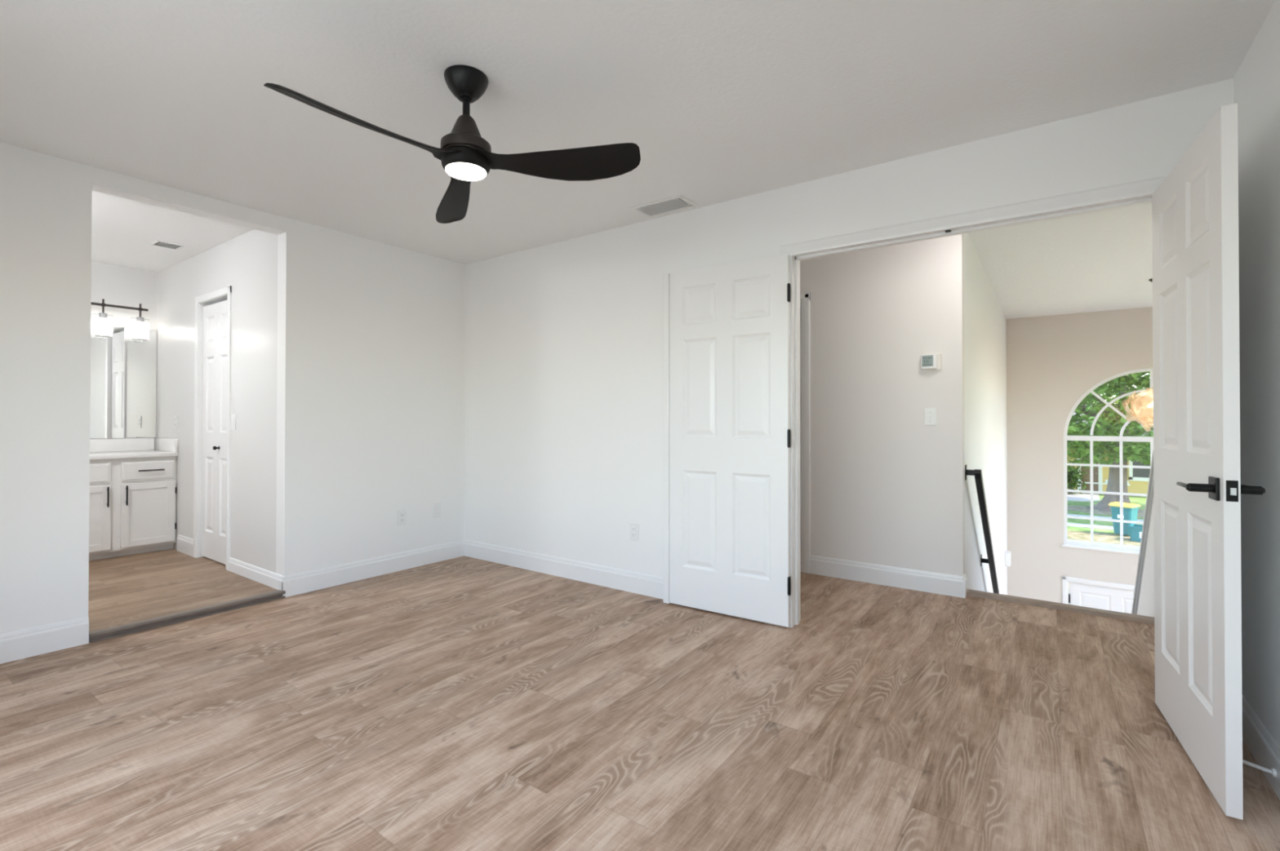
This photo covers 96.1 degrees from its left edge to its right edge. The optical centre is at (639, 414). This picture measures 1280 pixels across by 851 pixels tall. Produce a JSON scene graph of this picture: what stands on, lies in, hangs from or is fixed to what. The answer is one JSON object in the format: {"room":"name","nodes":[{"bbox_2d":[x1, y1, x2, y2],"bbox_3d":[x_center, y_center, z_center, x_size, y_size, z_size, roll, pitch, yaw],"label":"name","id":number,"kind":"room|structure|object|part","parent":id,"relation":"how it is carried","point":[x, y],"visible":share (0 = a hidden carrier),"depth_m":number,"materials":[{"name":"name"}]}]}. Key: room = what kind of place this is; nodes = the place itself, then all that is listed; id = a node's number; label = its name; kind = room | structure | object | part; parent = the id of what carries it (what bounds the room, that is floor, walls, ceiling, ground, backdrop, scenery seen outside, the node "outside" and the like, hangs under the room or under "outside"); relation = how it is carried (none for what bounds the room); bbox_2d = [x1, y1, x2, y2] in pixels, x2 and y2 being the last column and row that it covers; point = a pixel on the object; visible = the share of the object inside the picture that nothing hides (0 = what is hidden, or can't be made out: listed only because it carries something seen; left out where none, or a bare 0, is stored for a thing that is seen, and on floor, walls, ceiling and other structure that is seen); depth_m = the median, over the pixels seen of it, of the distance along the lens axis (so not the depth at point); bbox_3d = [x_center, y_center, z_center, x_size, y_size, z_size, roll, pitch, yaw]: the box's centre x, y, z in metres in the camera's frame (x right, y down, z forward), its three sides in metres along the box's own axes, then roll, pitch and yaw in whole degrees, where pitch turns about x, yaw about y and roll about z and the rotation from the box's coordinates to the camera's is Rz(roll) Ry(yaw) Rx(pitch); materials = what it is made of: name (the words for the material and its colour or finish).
{"room":"empty bedroom","nodes":[
{"label":"empty bedroom","id":0,"kind":"room"},
{"bbox_2d":[90,261,158,450],"bbox_3d":[-4.925,-0.043,4.414,0.100,2.680,2.108,0,-1,36],"label":"wall","id":1,"kind":"structure","parent":0,"point":[120,286],"depth_m":4.99,"materials":[{"name":"white paint"}]},
{"bbox_2d":[90,298,149,340],"bbox_3d":[-4.558,-0.807,4.706,0.164,0.317,0.844,0,-1,36],"label":"vanity light","id":2,"kind":"object","parent":1,"relation":"attached to","point":[103,326],"visible":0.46,"depth_m":4.85,"materials":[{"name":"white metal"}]},
{"bbox_3d":[-4.471,-0.723,4.790,0.120,0.150,0.120,0,-1,36],"label":"lamp shade","id":3,"kind":"part","parent":2,"relation":"part of","materials":[{"name":"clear glass"}]},
{"bbox_3d":[-4.471,-0.896,4.792,0.024,0.123,0.024,0,-1,36],"label":"stem","id":4,"kind":"part","parent":2,"relation":"part of","materials":[{"name":"brown metal"}]},
{"bbox_2d":[93,312,113,319],"bbox_3d":[-4.471,-0.814,4.791,0.052,0.052,0.124,0,-1,36],"label":"socket","id":5,"kind":"object","parent":2,"relation":"attached to","point":[101,315],"depth_m":4.77,"materials":[{"name":"grey metal"}]},
{"bbox_3d":[-4.471,-0.743,4.790,0.058,0.094,0.058,0,-1,36],"label":"bulb","id":6,"kind":"part","parent":2,"relation":"part of","materials":[{"name":"white glass"}]},
{"bbox_2d":[130,316,146,323],"bbox_3d":[-4.331,-0.812,4.986,0.052,0.052,0.124,0,-1,36],"label":"socket","id":7,"kind":"object","parent":2,"relation":"attached to","point":[139,320],"depth_m":4.97,"materials":[{"name":"grey metal"}]},
{"bbox_3d":[-4.331,-0.721,4.986,0.120,0.150,0.120,0,-1,36],"label":"lamp shade","id":8,"kind":"part","parent":2,"relation":"part of","materials":[{"name":"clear glass"}]},
{"bbox_3d":[-4.331,-0.741,4.986,0.058,0.094,0.058,0,-1,36],"label":"bulb","id":9,"kind":"part","parent":2,"relation":"part of","materials":[{"name":"white glass"}]},
{"bbox_3d":[-4.331,-0.895,4.987,0.024,0.123,0.024,0,-1,36],"label":"stem","id":10,"kind":"part","parent":2,"relation":"part of","materials":[{"name":"brown metal"}]},
{"bbox_2d":[89,324,156,439],"bbox_3d":[-4.777,-0.274,4.531,0.006,0.956,1.528,0,-1,36],"label":"wall mirror","id":11,"kind":"object","parent":1,"relation":"attached to","point":[123,369],"visible":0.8,"depth_m":4.96,"materials":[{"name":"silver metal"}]},
{"bbox_2d":[89,438,177,452],"bbox_3d":[-4.560,0.260,4.358,0.553,0.108,1.566,0,-1,36],"label":"backsplash","id":12,"kind":"structure","parent":1,"relation":"attached to","point":[126,444],"depth_m":4.95,"materials":[{"name":"stone"}]},
{"bbox_2d":[91,191,252,271],"bbox_3d":[-3.948,-1.338,3.727,2.500,0.100,2.108,0,-1,36],"label":"ceiling","id":13,"kind":"structure","parent":0,"point":[122,229],"depth_m":4.09,"materials":[{"name":"white paint"}]},
{"bbox_2d":[147,240,186,250],"bbox_3d":[-3.579,-1.278,4.355,0.190,0.009,0.180,0,-1,36],"label":"ceiling vent","id":14,"kind":"object","parent":13,"relation":"in","point":[158,243],"visible":1,"depth_m":4.35,"materials":[{"name":"white plastic"}]},
{"bbox_2d":[88,548,277,631],"bbox_3d":[-3.873,1.212,3.714,2.616,0.160,2.008,0,-1,36],"label":"floor","id":15,"kind":"structure","parent":0,"point":[135,588],"depth_m":3.79,"materials":[{"name":"brown wood"}]},
{"bbox_2d":[88,438,177,560],"bbox_3d":[-4.554,0.671,4.350,0.568,0.930,1.566,0,-1,36],"label":"vanity cabinet","id":16,"kind":"object","parent":15,"relation":"on","point":[132,493],"visible":0.6,"depth_m":4.64,"materials":[{"name":"white paint"}]},
{"bbox_3d":[-4.244,0.807,4.363,0.020,0.504,0.345,0,-1,36],"label":"door","id":17,"kind":"part","parent":16,"relation":"part of","materials":[{"name":"white paint"}]},
{"bbox_3d":[-4.244,0.457,4.366,0.020,0.160,0.345,0,-1,36],"label":"drawer","id":18,"kind":"part","parent":16,"relation":"part of","materials":[{"name":"white paint"}]},
{"bbox_3d":[-4.137,0.644,4.473,0.032,0.157,0.011,0,-1,36],"label":"bar pull","id":19,"kind":"part","parent":16,"relation":"part of","materials":[{"name":"black metal"}]},
{"bbox_3d":[-4.072,0.645,4.564,0.032,0.157,0.011,0,-1,36],"label":"bar pull","id":20,"kind":"part","parent":16,"relation":"part of","materials":[{"name":"black metal"}]},
{"bbox_2d":[89,450,177,460],"bbox_3d":[-4.558,0.332,4.356,0.558,0.034,1.566,0,-1,36],"label":"countertop","id":21,"kind":"structure","parent":16,"relation":"on","point":[134,454],"depth_m":4.66,"materials":[{"name":"stone"}]},
{"bbox_3d":[-4.008,0.810,4.692,0.020,0.504,0.345,0,-1,36],"label":"door","id":22,"kind":"part","parent":16,"relation":"part of","materials":[{"name":"white paint"}]},
{"bbox_3d":[-4.008,0.460,4.695,0.020,0.160,0.345,0,-1,36],"label":"drawer","id":23,"kind":"part","parent":16,"relation":"part of","materials":[{"name":"white paint"}]},
{"bbox_3d":[-3.983,0.458,4.690,0.032,0.011,0.165,0,-1,36],"label":"bar pull","id":24,"kind":"part","parent":16,"relation":"part of","materials":[{"name":"black metal"}]},
{"bbox_2d":[156,229,277,573],"bbox_3d":[-3.313,-0.041,4.521,2.400,2.680,0.140,0,-1,36],"label":"wall","id":25,"kind":"structure","parent":0,"point":[247,262],"depth_m":4.12,"materials":[{"name":"white paint"}]},
{"bbox_2d":[173,416,177,429],"bbox_3d":[-3.926,0.071,4.866,0.070,0.114,0.009,0,-1,36],"label":"wall outlet","id":26,"kind":"object","parent":25,"relation":"attached to","point":[175,420],"visible":1,"depth_m":4.86,"materials":[{"name":"white plastic"}]},
{"bbox_2d":[193,285,231,570],"bbox_3d":[-3.246,0.101,4.437,0.690,2.075,0.116,0,-1,36],"label":"door frame","id":27,"kind":"structure","parent":25,"relation":"attached to","point":[224,294],"depth_m":4.57,"materials":[{"name":"white wood"}]},
{"bbox_2d":[201,300,226,564],"bbox_3d":[-3.258,0.134,4.420,0.574,1.985,0.068,0,-1,36],"label":"door","id":28,"kind":"structure","parent":25,"relation":"in","point":[215,315],"depth_m":4.44,"materials":[{"name":"white wood"}]},
{"bbox_2d":[177,534,284,591],"bbox_3d":[-3.068,1.090,4.242,1.954,0.174,0.014,0,-1,36],"label":"baseboard","id":29,"kind":"structure","parent":25,"relation":"attached to","point":[184,544],"depth_m":4.00,"materials":[{"name":"white wood"}]},
{"bbox_2d":[0,142,465,634],"bbox_3d":[-2.542,-0.039,3.432,0.120,2.660,3.520,0,-1,36],"label":"wall","id":30,"kind":"structure","parent":0,"point":[371,375],"depth_m":3.75,"materials":[{"name":"white paint"}]},
{"bbox_2d":[0,539,464,664],"bbox_3d":[-2.454,1.104,3.433,0.014,0.134,3.400,0,-1,36],"label":"baseboard","id":31,"kind":"structure","parent":30,"relation":"attached to","point":[33,642],"depth_m":3.78,"materials":[{"name":"white wood"}]},
{"bbox_2d":[397,509,406,525],"bbox_3d":[-1.801,0.783,4.354,0.009,0.114,0.070,0,-1,36],"label":"wall outlet","id":32,"kind":"object","parent":30,"relation":"attached to","point":[402,514],"visible":1,"depth_m":4.35,"materials":[{"name":"white plastic"}]},
{"bbox_2d":[0,0,1275,264],"bbox_3d":[-0.596,-1.328,2.128,4.573,0.100,3.400,0,-1,36],"label":"ceiling","id":33,"kind":"structure","parent":0,"point":[720,101],"depth_m":2.21,"materials":[{"name":"white paint"}]},
{"bbox_2d":[263,64,640,223],"bbox_3d":[-0.726,-1.087,2.062,1.183,0.382,1.059,0,-1,36],"label":"ceiling fan","id":34,"kind":"object","parent":33,"relation":"hanging from","point":[465,156],"visible":1,"depth_m":2.13,"materials":[{"name":"black metal"}]},
{"bbox_3d":[-0.873,-0.941,1.896,0.153,0.087,0.619,0,-1,35],"label":"blade","id":35,"kind":"part","parent":34,"relation":"part of","materials":[{"name":"black plastic"}]},
{"bbox_3d":[-0.799,-0.936,2.509,0.153,0.087,0.619,0,-1,-25],"label":"blade","id":36,"kind":"part","parent":34,"relation":"part of","materials":[{"name":"black plastic"}]},
{"bbox_3d":[-0.305,-0.938,2.138,0.619,0.087,0.153,0,0,5],"label":"blade","id":37,"kind":"part","parent":34,"relation":"part of","materials":[{"name":"black"}]},
{"bbox_2d":[631,195,697,217],"bbox_3d":[0.148,-1.262,3.506,0.353,0.007,0.200,0,-1,36],"label":"ceiling vent","id":38,"kind":"object","parent":33,"relation":"in","point":[676,203],"visible":1,"depth_m":3.50,"materials":[{"name":"white plastic"}]},
{"bbox_2d":[0,555,1279,850],"bbox_3d":[-0.217,1.226,2.538,4.693,0.120,4.784,0,-1,36],"label":"floor","id":39,"kind":"structure","parent":0,"point":[461,704],"depth_m":2.14,"materials":[{"name":"brown wood"}]},
{"bbox_2d":[88,590,285,643],"bbox_3d":[-2.550,1.147,3.314,0.054,0.045,0.917,0,-1,36],"label":"threshold","id":40,"kind":"object","parent":39,"relation":"on","point":[161,621],"visible":0.91,"depth_m":3.24,"materials":[{"name":"brown wood"}]},
{"bbox_2d":[966,589,1154,625],"bbox_3d":[2.550,1.177,3.489,1.007,0.045,0.099,0,-1,36],"label":"stair nosing","id":41,"kind":"structure","parent":39,"relation":"on","point":[1066,607],"depth_m":3.46,"materials":[{"name":"brown wood"}]},
{"bbox_2d":[464,78,1233,577],"bbox_3d":[0.425,-0.036,3.550,4.813,2.660,0.120,0,-1,36],"label":"wall","id":42,"kind":"structure","parent":0,"point":[564,388],"depth_m":3.85,"materials":[{"name":"white paint"}]},
{"bbox_2d":[463,539,662,599],"bbox_3d":[0.385,1.107,3.487,4.573,0.134,0.014,0,-1,36],"label":"baseboard","id":43,"kind":"structure","parent":42,"relation":"attached to","point":[641,584],"depth_m":4.11,"materials":[{"name":"white wood"}]},
{"bbox_2d":[629,523,638,541],"bbox_3d":[-0.040,0.778,3.796,0.070,0.114,0.009,0,-1,36],"label":"wall outlet","id":44,"kind":"object","parent":42,"relation":"attached to","point":[633,528],"visible":1,"depth_m":3.79,"materials":[{"name":"white plastic"}]},
{"bbox_2d":[662,254,791,627],"bbox_3d":[0.490,0.147,3.357,0.804,2.034,0.048,0,-1,34],"label":"door","id":45,"kind":"structure","parent":42,"relation":"in","point":[726,545],"depth_m":3.32,"materials":[{"name":"white semigloss paint"},{"name":"matt black metal"}]},
{"bbox_2d":[779,175,1166,627],"bbox_3d":[1.494,0.112,2.776,1.660,2.113,0.139,0,-1,36],"label":"door frame","id":46,"kind":"structure","parent":42,"relation":"attached to","point":[1139,193],"depth_m":2.87,"materials":[{"name":"white wood"}]},
{"bbox_2d":[1151,102,1265,820],"bbox_3d":[1.880,0.132,1.969,0.167,2.030,0.787,0,-1,30],"label":"door","id":47,"kind":"structure","parent":42,"relation":"in","point":[1197,488],"depth_m":1.81,"materials":[{"name":"white semigloss paint"},{"name":"matt black metal"}]},
{"bbox_3d":[1.681,0.220,1.773,0.014,0.011,0.128,0,-1,30],"label":"lever","id":48,"kind":"part","parent":47,"relation":"part of","materials":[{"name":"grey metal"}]},
{"bbox_3d":[1.697,0.220,1.701,0.009,0.066,0.066,0,-1,30],"label":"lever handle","id":49,"kind":"part","parent":47,"relation":"part of","materials":[{"name":"black metal"}]},
{"bbox_3d":[1.685,0.219,1.637,0.025,0.060,0.002,0,-1,30],"label":"latch plate","id":50,"kind":"part","parent":47,"relation":"part of","materials":[{"name":"black metal"}]},
{"bbox_2d":[800,234,964,576],"bbox_3d":[1.158,-0.028,4.433,2.340,2.660,0.120,0,-1,36],"label":"wall","id":51,"kind":"structure","parent":0,"point":[887,486],"depth_m":3.96,"materials":[{"name":"white paint"}]},
{"bbox_2d":[800,306,800,529],"bbox_3d":[0.947,0.178,4.583,0.750,1.985,0.048,0,-1,36],"label":"door","id":52,"kind":"structure","parent":51,"relation":"in","point":[800,307],"depth_m":4.38,"materials":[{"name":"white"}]},
{"bbox_2d":[800,293,810,573],"bbox_3d":[0.935,0.142,4.580,0.889,2.082,0.136,0,-1,36],"label":"door frame","id":53,"kind":"structure","parent":51,"relation":"attached to","point":[804,298],"depth_m":4.28,"materials":[{"name":"white wood"}]},
{"bbox_2d":[809,555,962,598],"bbox_3d":[1.667,1.112,3.978,0.991,0.134,0.014,0,-1,36],"label":"baseboard","id":54,"kind":"structure","parent":51,"relation":"attached to","point":[891,576],"depth_m":3.94,"materials":[{"name":"white wood"}]},
{"bbox_2d":[924,408,936,425],"bbox_3d":[1.919,0.017,3.805,0.070,0.114,0.016,0,-1,36],"label":"light switch","id":55,"kind":"object","parent":51,"relation":"attached to","point":[930,414],"visible":1,"depth_m":3.81,"materials":[{"name":"white plastic"}]},
{"bbox_2d":[920,353,942,370],"bbox_3d":[1.922,-0.345,3.796,0.122,0.108,0.032,0,-1,36],"label":"thermostat","id":56,"kind":"object","parent":51,"relation":"attached to","point":[928,362],"visible":1,"depth_m":3.78,"materials":[{"name":"white plastic"}]},
{"bbox_2d":[964,233,1007,595],"bbox_3d":[3.398,1.423,5.651,0.120,5.540,4.486,0,-1,36],"label":"wall","id":57,"kind":"structure","parent":0,"point":[984,319],"depth_m":4.93,"materials":[{"name":"white paint"}]},
{"bbox_2d":[962,573,967,598],"bbox_3d":[2.102,1.110,3.722,0.014,0.134,0.104,0,-1,36],"label":"baseboard","id":58,"kind":"structure","parent":57,"relation":"attached to","point":[964,577],"depth_m":3.68,"materials":[{"name":"white wood"}]},
{"bbox_2d":[964,464,999,594],"bbox_3d":[3.093,1.567,5.042,0.090,2.438,3.130,0,-1,36],"label":"handrail","id":59,"kind":"object","parent":57,"relation":"attached to","point":[977,473],"visible":0.65,"depth_m":4.20,"materials":[{"name":"black metal"}]},
{"bbox_3d":[2.170,0.388,3.829,0.004,0.100,0.066,0,-1,36],"label":"wall plate","id":60,"kind":"part","parent":59,"relation":"part of","materials":[{"name":"black metal"}]},
{"bbox_3d":[2.193,0.388,3.812,0.056,0.036,0.030,0,-1,36],"label":"return arm","id":61,"kind":"part","parent":59,"relation":"part of","materials":[{"name":"black metal"}]},
{"bbox_2d":[1004,551,1011,566],"bbox_3d":[4.507,1.770,7.047,0.060,0.160,0.140,0,-1,36],"label":"box","id":62,"kind":"object","parent":57,"relation":"attached to","point":[1007,554],"visible":1,"depth_m":6.99,"materials":[{"name":"white plastic"}]},
{"bbox_2d":[968,203,1152,319],"bbox_3d":[3.468,-1.302,5.044,5.640,0.100,5.830,0,-1,36],"label":"ceiling","id":63,"kind":"structure","parent":0,"point":[1100,261],"depth_m":4.75,"materials":[{"name":"white paint"}]},
{"bbox_2d":[1121,278,1153,431],"bbox_3d":[4.776,-0.541,5.293,0.512,1.414,0.478,0,-1,-29],"label":"chandelier","id":64,"kind":"object","parent":63,"relation":"hanging from","point":[1141,411],"visible":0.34,"depth_m":5.30,"materials":[{"name":"brown metal"}]},
{"bbox_3d":[4.776,-0.055,5.289,0.512,0.442,0.476,0,-1,-30],"label":"lamp shade","id":65,"kind":"part","parent":64,"relation":"part of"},
{"bbox_2d":[1006,306,1152,603],"bbox_3d":[6.053,1.433,6.634,3.300,5.540,0.200,0,-1,36],"label":"wall","id":66,"kind":"structure","parent":0,"point":[1053,361],"depth_m":7.18,"materials":[{"name":"beige paint"}]},
{"bbox_2d":[1062,576,1134,604],"bbox_3d":[5.632,3.052,6.789,1.038,2.105,0.016,0,-1,36],"label":"door frame","id":67,"kind":"structure","parent":66,"relation":"attached to","point":[1065,580],"depth_m":6.96,"materials":[{"name":"white wood"}]},
{"bbox_2d":[1068,582,1133,613],"bbox_3d":[5.605,3.081,6.806,0.971,2.027,0.140,0,-1,36],"label":"door","id":68,"kind":"structure","parent":66,"relation":"in","point":[1117,600],"depth_m":6.90,"materials":[{"name":"white wood"}]},
{"bbox_2d":[1062,368,1153,555],"bbox_3d":[5.952,0.545,6.675,1.714,2.171,0.185,0,-1,36],"label":"window","id":69,"kind":"structure","parent":66,"relation":"in","point":[1091,545],"depth_m":6.96,"materials":[{"name":"white wood"}]},
{"bbox_3d":[5.933,1.618,6.642,1.714,0.024,0.125,0,-1,36],"label":"sill","id":70,"kind":"part","parent":69,"relation":"part of","materials":[{"name":"white wood"}]},
{"bbox_2d":[1136,0,1279,747],"bbox_3d":[2.603,1.348,2.573,0.143,5.440,8.120,0,-1,36],"label":"wall","id":71,"kind":"structure","parent":0,"point":[1256,82],"depth_m":1.92,"materials":[{"name":"white paint"}]},
{"bbox_2d":[1131,450,1153,614],"bbox_3d":[3.986,1.824,4.535,0.160,3.177,3.355,0,-1,36],"label":"wall cap","id":72,"kind":"object","parent":71,"relation":"attached to","point":[1149,498],"visible":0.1,"depth_m":4.05,"materials":[{"name":"grey wood"}]},
{"bbox_2d":[1242,760,1276,777],"bbox_3d":[1.918,1.099,1.794,0.026,0.026,0.092,0,-1,-40],"label":"door stop","id":73,"kind":"object","parent":71,"relation":"attached to","point":[1273,771],"visible":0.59,"depth_m":1.78,"materials":[{"name":"white plastic"}]},
{"bbox_3d":[1.921,1.098,1.792,0.011,0.014,0.068,0,-1,-36],"label":"rod","id":74,"kind":"part","parent":73,"relation":"part of","materials":[{"name":"white metal"}]},
{"bbox_2d":[1242,694,1279,799],"bbox_3d":[1.257,1.086,0.784,0.014,0.134,3.400,0,-1,36],"label":"baseboard","id":75,"kind":"structure","parent":71,"relation":"attached to","point":[1264,748],"depth_m":1.89,"materials":[{"name":"white wood"}]},
{"label":"outside","id":76,"kind":"structure","parent":0,"visible":0},
{"bbox_2d":[1067,492,1146,536],"bbox_3d":[24.224,4.430,27.027,44.000,0.200,53.950,0,-1,36],"label":"lawn","id":77,"kind":"structure","parent":76,"point":[1141,500],"depth_m":24.48,"materials":[{"name":"green plant"}]},
{"bbox_2d":[1066,457,1089,494],"bbox_3d":[23.394,3.422,31.274,1.791,2.688,2.007,0,-1,36],"label":"shrub","id":78,"kind":"object","parent":77,"relation":"on","point":[1072,474],"visible":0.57,"depth_m":30.96,"materials":[{"name":"green plant"}]},
{"bbox_2d":[1067,530,1140,546],"bbox_3d":[14.478,4.221,15.095,34.000,0.011,11.300,0,-1,36],"label":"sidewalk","id":79,"kind":"structure","parent":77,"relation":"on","point":[1072,535],"depth_m":19.73,"materials":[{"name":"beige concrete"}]},
{"bbox_2d":[1128,524,1142,542],"bbox_3d":[16.842,4.000,19.184,0.550,0.500,0.730,0,-1,-39],"label":"tote","id":80,"kind":"object","parent":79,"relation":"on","point":[1135,531],"visible":0.49,"depth_m":19.19,"materials":[{"name":"teal plastic"}]},
{"bbox_2d":[1067,514,1143,521],"bbox_3d":[20.927,4.261,22.409,44.000,0.060,0.300,0,-1,36],"label":"kerb","id":81,"kind":"object","parent":77,"relation":"on","point":[1073,515],"depth_m":23.84,"materials":[{"name":"concrete"}]},
{"bbox_2d":[1066,404,1151,493],"bbox_3d":[28.266,1.892,34.429,27.600,5.000,10.040,0,-1,36],"label":"house","id":82,"kind":"structure","parent":77,"relation":"on","point":[1137,478],"depth_m":31.44,"materials":[{"name":"yellow paint"}]},
{"bbox_3d":[24.927,3.209,31.893,0.740,2.080,0.070,0,-1,36],"label":"door","id":83,"kind":"part","parent":82,"relation":"part of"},
{"bbox_3d":[24.918,3.119,31.881,1.100,2.300,0.100,0,-1,36],"label":"door frame","id":84,"kind":"part","parent":82,"relation":"part of","materials":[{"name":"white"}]},
{"bbox_2d":[1108,502,1140,535],"bbox_3d":[17.049,3.698,20.233,0.788,1.120,0.650,0,-1,-30],"label":"recycling bin","id":85,"kind":"object","parent":77,"relation":"on","point":[1130,510],"visible":0.69,"depth_m":20.03,"materials":[{"name":"teal plastic"}]},
{"bbox_3d":[17.024,3.186,20.223,0.730,0.095,0.650,0,-1,-30],"label":"lid","id":86,"kind":"part","parent":85,"relation":"part of","materials":[{"name":"yellow plastic"}]},
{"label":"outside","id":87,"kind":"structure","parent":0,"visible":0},
{"bbox_2d":[1067,505,1144,517],"bbox_3d":[20.970,4.308,25.553,4.384,0.013,2.791,0,-1,36],"label":"soil","id":88,"kind":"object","parent":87,"point":[1077,508],"visible":0.2,"depth_m":25.55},
{"bbox_2d":[1066,371,1153,511],"bbox_3d":[21.391,-1.489,24.587,13.862,11.653,10.485,0,-1,27],"label":"oak tree","id":89,"kind":"object","parent":88,"relation":"on","point":[1110,424],"visible":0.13,"depth_m":23.73,"materials":[{"name":"green plant"}]},
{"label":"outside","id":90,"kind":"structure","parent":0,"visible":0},
{"bbox_2d":[1066,492,1100,502],"bbox_3d":[18.785,4.364,33.091,12.100,0.020,4.400,0,-1,36],"label":"gravel drive","id":91,"kind":"structure","parent":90,"point":[1083,497],"depth_m":29.95,"materials":[{"name":"gravel"}]},
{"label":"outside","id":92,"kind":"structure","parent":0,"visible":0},
{"bbox_2d":[1067,522,1113,530],"bbox_3d":[19.402,4.257,20.273,44.000,0.030,0.750,0,-1,36],"label":"sidewalk","id":93,"kind":"structure","parent":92,"point":[1075,525],"depth_m":21.86,"materials":[{"name":"concrete"}]}
]}

